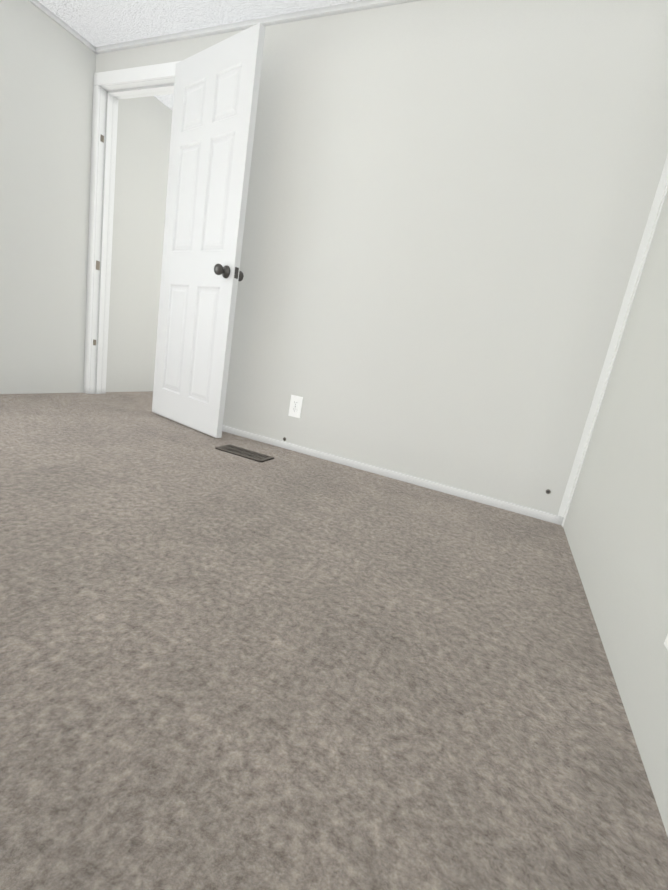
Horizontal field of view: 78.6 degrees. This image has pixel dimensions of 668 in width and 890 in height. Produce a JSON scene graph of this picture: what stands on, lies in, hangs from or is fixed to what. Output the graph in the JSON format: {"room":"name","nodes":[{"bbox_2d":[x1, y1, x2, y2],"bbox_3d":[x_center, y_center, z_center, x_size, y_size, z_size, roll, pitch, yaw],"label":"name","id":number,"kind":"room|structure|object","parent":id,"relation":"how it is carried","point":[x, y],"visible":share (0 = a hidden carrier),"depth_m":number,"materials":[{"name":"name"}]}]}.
{"room":"empty bedroom","nodes":[
{"label":"empty bedroom","id":0,"kind":"room"},
{"bbox_2d":[0,0,171,393],"bbox_3d":[-2.297,-1.286,1.627,0.130,2.200,5.240,15,13,21],"label":"wall","id":1,"kind":"structure","parent":0,"point":[47,67],"depth_m":2.66,"materials":[{"name":"paint"}]},
{"bbox_2d":[28,0,96,53],"bbox_3d":[-2.278,-2.241,0.853,0.022,0.022,3.850,15,13,21],"label":"trim","id":2,"kind":"structure","parent":1,"relation":"attached to","point":[36,3],"depth_m":2.39,"materials":[{"name":"white wood"}]},
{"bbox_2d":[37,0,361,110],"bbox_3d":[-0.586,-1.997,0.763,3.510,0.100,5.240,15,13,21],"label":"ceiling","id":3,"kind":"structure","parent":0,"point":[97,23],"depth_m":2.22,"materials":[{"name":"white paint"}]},
{"bbox_2d":[0,391,667,889],"bbox_3d":[-0.963,0.218,1.258,3.510,0.100,5.240,15,13,21],"label":"floor","id":4,"kind":"structure","parent":0,"point":[284,669],"depth_m":0.75,"materials":[{"name":"carpet"}]},
{"bbox_2d":[215,444,273,461],"bbox_3d":[-0.473,0.042,2.163,0.290,0.009,0.120,15,13,21],"label":"floor air vent","id":5,"kind":"object","parent":4,"relation":"on","point":[245,453],"visible":1,"depth_m":2.15,"materials":[{"name":"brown metal"}]},
{"bbox_2d":[96,0,667,514],"bbox_3d":[-0.202,-1.081,2.301,3.250,2.200,0.130,15,13,21],"label":"wall","id":6,"kind":"structure","parent":0,"point":[448,206],"depth_m":1.93,"materials":[{"name":"paint"}]},
{"bbox_2d":[84,61,179,393],"bbox_3d":[-1.313,-1.301,2.754,0.806,2.065,0.146,15,13,21],"label":"door frame","id":7,"kind":"structure","parent":6,"relation":"attached to","point":[111,88],"depth_m":2.79,"materials":[{"name":"white wood"}]},
{"bbox_2d":[152,23,265,437],"bbox_3d":[-0.785,-1.099,2.322,0.698,2.012,0.267,15,13,21],"label":"door","id":8,"kind":"structure","parent":6,"relation":"in","point":[215,97],"depth_m":2.28,"materials":[{"name":"white wood"}]},
{"bbox_2d":[95,0,419,53],"bbox_3d":[-0.059,-2.120,2.000,3.180,0.022,0.022,15,13,21],"label":"trim","id":9,"kind":"structure","parent":6,"relation":"attached to","point":[310,14],"depth_m":2.13,"materials":[{"name":"white wood"}]},
{"bbox_2d":[288,395,302,417],"bbox_3d":[-0.223,-0.223,2.361,0.076,0.124,0.008,15,13,21],"label":"electrical outlet","id":10,"kind":"object","parent":6,"relation":"attached to","point":[295,407],"visible":1,"depth_m":2.36,"materials":[{"name":"white plastic"}]},
{"bbox_2d":[222,425,563,524],"bbox_3d":[-0.029,0.068,2.316,2.410,0.038,0.012,15,13,21],"label":"baseboard","id":11,"kind":"structure","parent":6,"relation":"attached to","point":[516,508],"depth_m":2.15,"materials":[{"name":"white wood"}]},
{"bbox_2d":[558,154,667,526],"bbox_3d":[1.214,-0.681,1.644,0.030,2.178,0.030,15,13,21],"label":"trim","id":12,"kind":"structure","parent":6,"relation":"attached to","point":[647,237],"depth_m":1.70,"materials":[{"name":"white paint"}]},
{"bbox_2d":[563,190,667,835],"bbox_3d":[0.748,-0.492,0.394,0.130,2.200,5.240,15,13,21],"label":"wall","id":13,"kind":"structure","parent":0,"point":[615,526],"depth_m":1.09,"materials":[{"name":"paint"}]},
{"bbox_2d":[664,634,667,649],"bbox_3d":[0.579,0.297,0.674,0.008,0.124,0.076,15,13,21],"label":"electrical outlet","id":14,"kind":"object","parent":13,"relation":"attached to","point":[666,643],"visible":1,"depth_m":0.71,"materials":[{"name":"white plastic"}]}
]}

